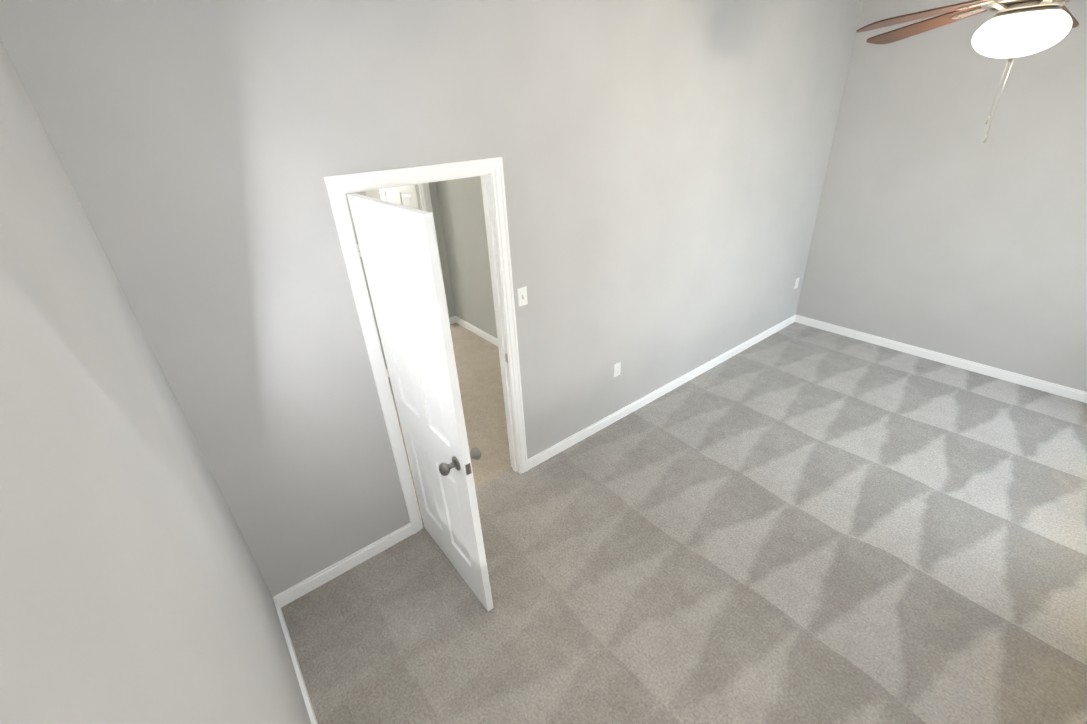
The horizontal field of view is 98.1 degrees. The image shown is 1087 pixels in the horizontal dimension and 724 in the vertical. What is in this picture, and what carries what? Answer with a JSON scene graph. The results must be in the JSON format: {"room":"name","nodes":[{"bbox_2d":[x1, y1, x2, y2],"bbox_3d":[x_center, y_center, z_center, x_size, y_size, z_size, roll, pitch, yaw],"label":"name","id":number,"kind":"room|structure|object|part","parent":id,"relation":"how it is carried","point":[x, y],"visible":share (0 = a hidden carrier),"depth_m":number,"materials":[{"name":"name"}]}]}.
{"room":"empty bedroom","nodes":[
{"label":"empty bedroom","id":0,"kind":"room"},
{"bbox_2d":[0,39,310,723],"bbox_3d":[-0.535,0.489,0.588,0.120,3.243,3.560,-22,33,-32],"label":"wall","id":1,"kind":"structure","parent":0,"point":[134,589],"depth_m":0.78,"materials":[{"name":"paint"}]},
{"bbox_2d":[273,594,317,723],"bbox_3d":[-0.430,1.846,1.389,0.014,0.088,3.270,-22,33,-32],"label":"baseboard","id":2,"kind":"structure","parent":1,"relation":"attached to","point":[277,601],"depth_m":2.24,"materials":[{"name":"white wood"}]},
{"bbox_2d":[345,191,387,368],"bbox_3d":[-2.876,-0.660,3.878,2.845,2.450,0.780,-22,33,-32],"label":"wall","id":3,"kind":"structure","parent":0,"point":[363,193],"depth_m":4.33,"materials":[{"name":"paint"}]},
{"bbox_2d":[365,184,421,209],"bbox_3d":[-2.032,-2.195,6.705,0.120,2.450,3.020,-22,33,-32],"label":"wall","id":4,"kind":"structure","parent":0,"point":[375,194],"depth_m":7.15,"materials":[{"name":"paint"}]},
{"bbox_2d":[0,0,861,596],"bbox_3d":[0.635,-1.015,3.334,5.600,3.230,0.100,-22,33,-32],"label":"wall","id":5,"kind":"structure","parent":0,"point":[664,168],"depth_m":2.34,"materials":[{"name":"paint"}]},
{"bbox_2d":[273,523,412,604],"bbox_3d":[-1.124,1.166,2.756,0.759,0.088,0.014,-22,33,-32],"label":"baseboard","id":6,"kind":"structure","parent":5,"relation":"attached to","point":[335,570],"depth_m":2.73,"materials":[{"name":"white wood"}]},
{"bbox_2d":[347,193,493,611],"bbox_3d":[-0.564,0.280,2.277,0.201,2.020,0.766,-22,33,-32],"label":"bedroom door","id":7,"kind":"structure","parent":5,"relation":"in","point":[398,246],"depth_m":2.07,"materials":[{"name":"painted wood"},{"name":"satin nickel"}]},
{"bbox_2d":[324,157,528,533],"bbox_3d":[-0.559,-0.016,2.767,0.902,2.111,0.138,-22,33,-32],"label":"door frame","id":8,"kind":"structure","parent":5,"relation":"attached to","point":[489,172],"depth_m":2.55,"materials":[{"name":"white wood"}]},
{"bbox_2d":[517,286,527,306],"bbox_3d":[-0.125,-0.398,2.881,0.070,0.115,0.017,-22,33,-32],"label":"bedroom light switch","id":9,"kind":"object","parent":5,"relation":"attached to","point":[522,296],"visible":1,"depth_m":2.88,"materials":[{"name":"white plastic"}]},
{"bbox_2d":[614,362,620,376],"bbox_3d":[0.585,0.060,3.725,0.070,0.115,0.009,-22,33,-32],"label":"electrical outlet","id":10,"kind":"object","parent":5,"relation":"attached to","point":[617,368],"visible":1,"depth_m":3.72,"materials":[{"name":"white plastic"}]},
{"bbox_2d":[528,314,796,469],"bbox_3d":[1.412,0.119,4.472,3.909,0.088,0.014,-22,33,-32],"label":"baseboard","id":11,"kind":"structure","parent":5,"relation":"attached to","point":[535,460],"depth_m":4.12,"materials":[{"name":"white wood"}]},
{"bbox_2d":[794,278,798,288],"bbox_3d":[2.810,-0.872,5.224,0.070,0.115,0.009,-22,33,-32],"label":"electrical outlet","id":12,"kind":"object","parent":5,"relation":"attached to","point":[796,282],"visible":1,"depth_m":5.21,"materials":[{"name":"white plastic"}]},
{"bbox_2d":[429,182,455,317],"bbox_3d":[-1.620,-1.440,5.224,1.295,2.450,0.100,-22,33,-32],"label":"wall","id":13,"kind":"structure","parent":0,"point":[440,240],"depth_m":5.56,"materials":[{"name":"paint"}]},
{"bbox_2d":[379,184,420,209],"bbox_3d":[-1.697,-1.491,5.766,0.241,2.020,0.794,-22,33,-32],"label":"door","id":14,"kind":"structure","parent":13,"relation":"in","point":[408,196],"depth_m":5.46,"materials":[{"name":"white wood"}]},
{"bbox_2d":[418,183,449,322],"bbox_3d":[-1.645,-1.276,5.280,0.942,2.111,0.138,-22,33,-32],"label":"door frame","id":15,"kind":"structure","parent":13,"relation":"attached to","point":[425,197],"depth_m":5.26,"materials":[{"name":"white wood"}]},
{"bbox_2d":[436,176,497,338],"bbox_3d":[-0.268,-1.144,4.515,0.120,2.450,2.780,-22,33,-32],"label":"wall","id":16,"kind":"structure","parent":0,"point":[461,206],"depth_m":5.21,"materials":[{"name":"paint"}]},
{"bbox_2d":[453,316,497,345],"bbox_3d":[-0.267,-0.076,5.024,0.030,0.088,2.780,-22,33,-32],"label":"baseboard","id":17,"kind":"structure","parent":16,"relation":"attached to","point":[475,330],"depth_m":5.64,"materials":[{"name":"white wood"}]},
{"bbox_2d":[281,322,1086,723],"bbox_3d":[-0.591,0.194,4.771,7.020,0.120,9.760,-22,33,-32],"label":"floor","id":18,"kind":"structure","parent":0,"point":[795,522],"depth_m":2.63,"materials":[{"name":"carpet"}]},
{"bbox_2d":[796,0,1086,391],"bbox_3d":[3.947,-1.363,3.621,0.120,3.243,3.560,-22,33,-32],"label":"wall","id":19,"kind":"structure","parent":0,"point":[940,226],"depth_m":4.03,"materials":[{"name":"paint"}]},
{"bbox_2d":[797,315,1086,402],"bbox_3d":[3.956,0.043,4.340,0.014,0.088,3.240,-22,33,-32],"label":"baseboard","id":20,"kind":"structure","parent":19,"relation":"attached to","point":[1075,394],"depth_m":4.43,"materials":[{"name":"white wood"}]},
{"bbox_3d":[1.643,-1.539,1.525,5.840,0.929,3.560,-22,33,-32],"label":"ceiling","id":21,"kind":"structure","parent":0,"visible":0},
{"bbox_2d":[856,0,1078,142],"bbox_3d":[1.899,-1.277,1.880,1.166,0.724,1.219,-22,33,-32],"label":"fan","id":22,"kind":"object","parent":21,"relation":"hanging from","point":[1010,30],"visible":1,"depth_m":1.79,"materials":[{"name":"white glass"}]},
{"bbox_3d":[1.860,-1.277,1.846,0.284,0.147,0.284,-22,33,-32],"label":"globe","id":23,"kind":"part","parent":22,"relation":"part of","materials":[{"name":"white glass"}]}
]}

